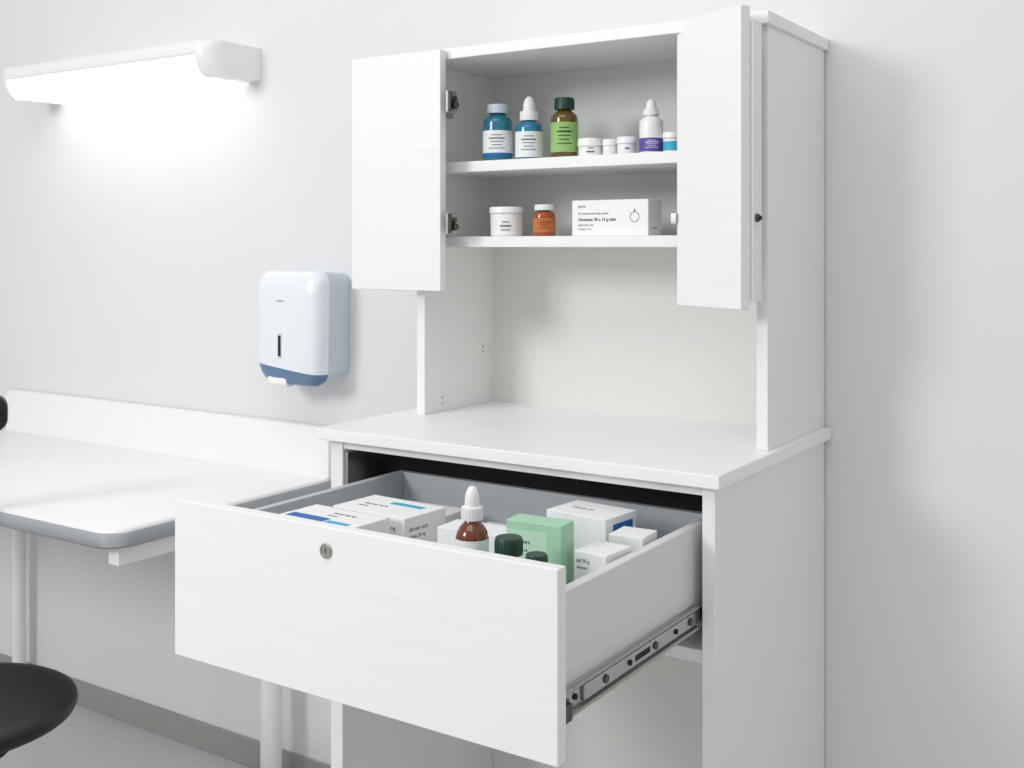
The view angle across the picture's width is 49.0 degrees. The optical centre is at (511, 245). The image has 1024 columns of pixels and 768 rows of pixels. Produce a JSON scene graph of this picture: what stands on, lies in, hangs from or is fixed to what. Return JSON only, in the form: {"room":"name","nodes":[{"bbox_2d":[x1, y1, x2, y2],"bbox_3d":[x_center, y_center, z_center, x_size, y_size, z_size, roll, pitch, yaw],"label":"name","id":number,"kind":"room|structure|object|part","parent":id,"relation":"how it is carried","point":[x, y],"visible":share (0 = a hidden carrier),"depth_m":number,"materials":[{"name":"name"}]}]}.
{"room":"examination room","nodes":[
{"label":"examination room","id":0,"kind":"room"},
{"bbox_2d":[0,705,251,767],"bbox_3d":[-1.419,1.249,0.571,6.200,0.050,4.596,0,0,33],"label":"floor","id":1,"kind":"structure","parent":0,"point":[88,738],"depth_m":2.72,"materials":[{"name":"plastic"}]},
{"bbox_2d":[0,395,78,757],"bbox_3d":[-0.933,0.752,1.912,0.513,0.944,0.490,0,0,33],"label":"office chair","id":2,"kind":"object","parent":1,"relation":"on","point":[35,700],"visible":1,"depth_m":1.90,"materials":[{"name":"black leather"}]},
{"bbox_3d":[-1.059,0.317,2.084,0.228,0.074,0.042,0,0,-32],"label":"backrest","id":3,"kind":"part","parent":2,"relation":"part of","materials":[{"name":"black plastic"}]},
{"bbox_3d":[-0.941,0.784,1.892,0.394,0.037,0.394,0,0,33],"label":"seat","id":4,"kind":"part","parent":2,"relation":"part of","materials":[{"name":"black leather"}]},
{"bbox_2d":[0,389,330,767],"bbox_3d":[-1.077,0.813,2.596,1.250,0.822,0.587,0,0,33],"label":"table","id":5,"kind":"object","parent":1,"relation":"on","point":[90,472],"visible":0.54,"depth_m":2.54,"materials":[{"name":"laminate"}]},
{"bbox_3d":[-1.348,0.885,3.075,0.044,0.677,0.044,0,0,33],"label":"leg","id":6,"kind":"part","parent":5,"relation":"part of","materials":[{"name":"white plastic"}]},
{"bbox_3d":[-0.537,0.885,2.506,0.056,0.677,0.056,0,0,33],"label":"leg","id":7,"kind":"part","parent":5,"relation":"part of","materials":[{"name":"white plastic"}]},
{"bbox_2d":[175,5,830,767],"bbox_3d":[-0.030,0.438,1.752,0.798,1.572,0.852,0,0,33],"label":"medicine cabinet","id":8,"kind":"object","parent":1,"relation":"on","point":[674,377],"visible":1,"depth_m":1.77,"materials":[{"name":"white laminate"}]},
{"bbox_3d":[-0.309,0.453,1.724,0.014,0.142,0.457,0,0,33],"label":"drawer","id":9,"kind":"part","parent":8,"relation":"part of","materials":[{"name":"grey metal"}]},
{"bbox_2d":[281,504,388,533],"bbox_3d":[-0.249,0.429,1.555,0.140,0.110,0.082,0,0,35],"label":"carton","id":10,"kind":"object","parent":8,"relation":"on","point":[317,512],"visible":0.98,"depth_m":1.55,"materials":[{"name":"white cardboard"}]},
{"bbox_3d":[-0.200,0.450,1.369,0.607,0.211,0.018,0,0,33],"label":"drawer","id":11,"kind":"part","parent":8,"relation":"part of","materials":[{"name":"white wood"}]},
{"bbox_2d":[333,495,445,542],"bbox_3d":[-0.178,0.431,1.632,0.140,0.106,0.090,0,0,36],"label":"carton","id":12,"kind":"object","parent":8,"relation":"on","point":[410,519],"visible":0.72,"depth_m":1.60,"materials":[{"name":"white cardboard"}]},
{"bbox_3d":[-0.206,-0.133,2.025,0.204,0.423,0.017,0,0,33],"label":"door","id":13,"kind":"part","parent":8,"relation":"part of","materials":[{"name":"white wood"}]},
{"bbox_2d":[408,500,460,522],"bbox_3d":[-0.142,0.449,1.769,0.120,0.070,0.080,0,0,30],"label":"carton","id":14,"kind":"object","parent":8,"relation":"on","point":[452,513],"visible":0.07,"depth_m":1.75,"materials":[{"name":"white cardboard"}]},
{"bbox_3d":[-0.128,-0.252,2.067,0.004,0.028,0.065,0,0,33],"label":"hinge plate","id":15,"kind":"part","parent":8,"relation":"part of","materials":[{"name":"metal"}]},
{"bbox_2d":[437,519,505,552],"bbox_3d":[-0.042,0.435,1.540,0.112,0.098,0.052,0,0,30],"label":"carton","id":16,"kind":"object","parent":8,"relation":"on","point":[446,533],"visible":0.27,"depth_m":1.54,"materials":[{"name":"white cardboard"}]},
{"bbox_2d":[455,486,488,551],"bbox_3d":[-0.052,0.397,1.455,0.044,0.173,0.044,0,0,33],"label":"dropper bottle","id":17,"kind":"object","parent":8,"relation":"on","point":[471,534],"visible":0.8,"depth_m":1.44,"materials":[{"name":"brown glass"}]},
{"bbox_2d":[483,104,512,160],"bbox_3d":[-0.026,-0.202,2.017,0.054,0.102,0.054,0,0,33],"label":"pill bottle","id":18,"kind":"object","parent":8,"relation":"on","point":[497,127],"visible":0.87,"depth_m":2.00,"materials":[{"name":"teal plastic"}]},
{"bbox_2d":[489,137,504,138],"bbox_3d":[-0.027,-0.191,1.992,0.028,0.003,0.004,0,0,3],"label":"print","id":19,"kind":"object","parent":18,"relation":"on","point":[489,137],"depth_m":1.99},
{"bbox_2d":[489,207,523,235],"bbox_3d":[-0.010,-0.043,2.007,0.061,0.052,0.061,0,0,33],"label":"jar","id":20,"kind":"object","parent":8,"relation":"on","point":[504,221],"visible":0.91,"depth_m":1.98,"materials":[{"name":"white plastic"}]},
{"bbox_3d":[-0.010,-0.064,2.007,0.061,0.011,0.061,0,0,33],"label":"lid","id":21,"kind":"part","parent":20,"relation":"part of","materials":[{"name":"white plastic"}]},
{"bbox_2d":[494,534,522,556],"bbox_3d":[-0.004,0.415,1.336,0.038,0.138,0.038,0,0,33],"label":"bottle","id":22,"kind":"object","parent":8,"relation":"on","point":[504,544],"visible":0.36,"depth_m":1.32,"materials":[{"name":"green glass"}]},
{"bbox_3d":[-0.006,0.331,1.705,0.645,0.014,0.017,0,0,33],"label":"rail","id":23,"kind":"part","parent":8,"relation":"part of","materials":[{"name":"white laminate"}]},
{"bbox_2d":[515,96,542,158],"bbox_3d":[0.030,-0.207,1.980,0.050,0.112,0.050,0,0,33],"label":"dropper bottle","id":24,"kind":"object","parent":8,"relation":"on","point":[528,133],"visible":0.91,"depth_m":1.96,"materials":[{"name":"blue glass"}]},
{"bbox_2d":[525,551,547,562],"bbox_3d":[0.028,0.417,1.277,0.029,0.134,0.029,0,0,33],"label":"bottle","id":25,"kind":"object","parent":8,"relation":"on","point":[541,556],"visible":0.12,"depth_m":1.27,"materials":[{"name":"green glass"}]},
{"bbox_2d":[506,513,573,583],"bbox_3d":[0.035,0.414,1.416,0.078,0.139,0.037,0,0,29],"label":"carton","id":26,"kind":"object","parent":8,"relation":"on","point":[554,537],"visible":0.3,"depth_m":1.40,"materials":[{"name":"green cardboard"}]},
{"bbox_3d":[0.019,0.390,1.405,0.058,0.068,0.001,0,0,29],"label":"pale panel","id":27,"kind":"part","parent":26,"relation":"part of","materials":[{"name":"green cardboard"}]},
{"bbox_2d":[533,204,555,235],"bbox_3d":[0.056,-0.045,1.963,0.040,0.055,0.040,0,0,33],"label":"pill bottle","id":28,"kind":"object","parent":8,"relation":"on","point":[544,220],"visible":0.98,"depth_m":1.95,"materials":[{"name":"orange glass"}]},
{"bbox_3d":[0.050,0.453,1.755,0.552,0.142,0.012,0,0,33],"label":"drawer","id":29,"kind":"part","parent":8,"relation":"part of","materials":[{"name":"grey metal"}]},
{"bbox_2d":[446,151,676,178],"bbox_3d":[0.171,-0.141,1.956,0.626,0.019,0.193,0,0,33],"label":"shelf","id":30,"kind":"object","parent":8,"relation":"attached to","point":[645,165],"depth_m":1.97,"materials":[{"name":"white laminate"}]},
{"bbox_2d":[446,235,676,246],"bbox_3d":[0.171,-0.007,1.956,0.626,0.019,0.193,0,0,33],"label":"shelf","id":31,"kind":"object","parent":8,"relation":"attached to","point":[451,240],"depth_m":1.90,"materials":[{"name":"white laminate"}]},
{"bbox_2d":[551,97,577,156],"bbox_3d":[0.090,-0.203,1.941,0.048,0.104,0.048,0,0,33],"label":"syrup bottle","id":32,"kind":"object","parent":8,"relation":"on","point":[564,122],"visible":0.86,"depth_m":1.92,"materials":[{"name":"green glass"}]},
{"bbox_2d":[316,401,830,489],"bbox_3d":[0.104,0.315,1.887,0.722,0.019,0.479,0,0,33],"label":"countertop","id":33,"kind":"structure","parent":8,"relation":"on","point":[713,455],"depth_m":1.77,"materials":[{"name":"laminate"}]},
{"bbox_2d":[578,138,602,155],"bbox_3d":[0.133,-0.167,1.913,0.043,0.031,0.043,0,0,33],"label":"jar","id":34,"kind":"object","parent":8,"relation":"on","point":[586,146],"visible":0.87,"depth_m":1.90,"materials":[{"name":"white plastic"}]},
{"bbox_3d":[0.133,-0.175,1.913,0.043,0.014,0.043,0,0,33],"label":"lid","id":35,"kind":"part","parent":34,"relation":"part of","materials":[{"name":"white plastic"}]},
{"bbox_2d":[547,500,635,549],"bbox_3d":[0.110,0.425,1.560,0.101,0.118,0.076,0,0,39],"label":"carton","id":36,"kind":"object","parent":8,"relation":"on","point":[593,522],"visible":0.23,"depth_m":1.53,"materials":[{"name":"white cardboard"}]},
{"bbox_3d":[0.151,0.395,1.532,0.001,0.038,0.048,0,0,39],"label":"blue panel","id":37,"kind":"part","parent":36,"relation":"part of","materials":[{"name":"blue cardboard"}]},
{"bbox_3d":[0.233,0.745,2.069,0.645,0.838,0.010,0,0,33],"label":"panel","id":38,"kind":"part","parent":8,"relation":"part of","materials":[{"name":"laminate"}]},
{"bbox_2d":[574,540,631,579],"bbox_3d":[0.113,0.430,1.400,0.048,0.108,0.060,0,0,37],"label":"carton","id":39,"kind":"object","parent":8,"relation":"on","point":[589,558],"visible":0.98,"depth_m":1.38,"materials":[{"name":"white cardboard"}]},
{"bbox_2d":[603,139,616,153],"bbox_3d":[0.165,-0.165,1.892,0.025,0.028,0.025,0,0,33],"label":"jar","id":40,"kind":"object","parent":8,"relation":"on","point":[609,145],"visible":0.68,"depth_m":1.88,"materials":[{"name":"white plastic"}]},
{"bbox_3d":[0.165,-0.174,1.892,0.025,0.011,0.025,0,0,33],"label":"lid","id":41,"kind":"part","parent":40,"relation":"part of","materials":[{"name":"white plastic"}]},
{"bbox_2d":[572,199,660,235],"bbox_3d":[0.176,-0.047,1.894,0.144,0.060,0.051,0,0,33],"label":"carton","id":42,"kind":"object","parent":8,"relation":"on","point":[620,217],"visible":1,"depth_m":1.87,"materials":[{"name":"white cardboard"}]},
{"bbox_2d":[617,136,636,153],"bbox_3d":[0.192,-0.166,1.875,0.034,0.030,0.034,0,0,33],"label":"jar","id":43,"kind":"object","parent":8,"relation":"on","point":[625,144],"visible":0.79,"depth_m":1.86,"materials":[{"name":"white plastic"}]},
{"bbox_3d":[0.192,-0.175,1.875,0.034,0.012,0.034,0,0,33],"label":"lid","id":44,"kind":"part","parent":43,"relation":"part of","materials":[{"name":"white plastic"}]},
{"bbox_2d":[609,526,656,551],"bbox_3d":[0.159,0.430,1.477,0.048,0.108,0.050,0,0,29],"label":"carton","id":45,"kind":"object","parent":8,"relation":"on","point":[634,537],"visible":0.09,"depth_m":1.46,"materials":[{"name":"white cardboard"}]},
{"bbox_3d":[0.164,0.453,1.414,0.014,0.142,0.457,0,0,33],"label":"drawer","id":46,"kind":"part","parent":8,"relation":"part of","materials":[{"name":"paint"}]},
{"bbox_2d":[639,99,662,152],"bbox_3d":[0.229,-0.196,1.847,0.040,0.090,0.040,0,0,33],"label":"dropper bottle","id":47,"kind":"object","parent":8,"relation":"on","point":[650,126],"visible":0.9,"depth_m":1.83,"materials":[{"name":"plastic"}]},
{"bbox_2d":[662,132,676,150],"bbox_3d":[0.262,-0.168,1.829,0.034,0.033,0.034,0,0,33],"label":"jar","id":48,"kind":"object","parent":8,"relation":"on","point":[669,138],"visible":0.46,"depth_m":1.81,"materials":[{"name":"white plastic"}]},
{"bbox_3d":[0.262,-0.179,1.829,0.034,0.010,0.034,0,0,33],"label":"lid","id":49,"kind":"part","parent":48,"relation":"part of","materials":[{"name":"white plastic"}]},
{"bbox_2d":[663,626,701,662],"bbox_3d":[0.112,0.560,1.885,0.645,0.018,0.430,0,0,33],"label":"shelf","id":50,"kind":"object","parent":8,"relation":"attached to","point":[690,649],"depth_m":1.55,"materials":[{"name":"white laminate"}]},
{"bbox_3d":[0.300,-0.128,1.685,0.018,0.440,0.146,0,0,-30],"label":"door","id":51,"kind":"part","parent":8,"relation":"part of","materials":[{"name":"white wood"}]},
{"bbox_2d":[0,0,1023,767],"bbox_3d":[-0.191,-0.126,2.442,6.200,2.700,0.120,0,0,33],"label":"wall","id":52,"kind":"structure","parent":0,"point":[139,233],"depth_m":2.39,"materials":[{"name":"paint"}]},
{"bbox_2d":[3,39,260,104],"bbox_3d":[-0.967,-0.423,2.781,0.800,0.085,0.164,0,0,33],"label":"wall lamp","id":53,"kind":"object","parent":52,"relation":"attached to","point":[199,62],"visible":1,"depth_m":2.67,"materials":[{"name":"white plastic"}]},
{"bbox_2d":[9,55,237,101],"bbox_3d":[-0.965,-0.410,2.784,0.721,0.051,0.157,0,0,33],"label":"diffuser","id":54,"kind":"object","parent":53,"relation":"attached to","point":[115,75],"depth_m":2.73,"materials":[{"name":"white plastic"}]},
{"bbox_2d":[0,653,330,767],"bbox_3d":[-1.446,1.192,3.190,3.280,0.065,0.008,0,0,33],"label":"baseboard","id":55,"kind":"structure","parent":52,"relation":"attached to","point":[244,750],"depth_m":2.77,"materials":[{"name":"plastic"}]},
{"bbox_2d":[6,389,330,478],"bbox_3d":[-0.905,0.458,2.821,1.210,0.112,0.022,0,0,33],"label":"backsplash","id":56,"kind":"structure","parent":52,"relation":"attached to","point":[268,444],"depth_m":2.75,"materials":[{"name":"laminate"}]},
{"bbox_2d":[258,270,350,386],"bbox_3d":[-0.462,0.181,2.477,0.190,0.254,0.118,0,0,33],"label":"paper towel dispenser","id":57,"kind":"object","parent":52,"relation":"attached to","point":[304,316],"visible":1,"depth_m":2.42,"materials":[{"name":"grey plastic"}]}
]}

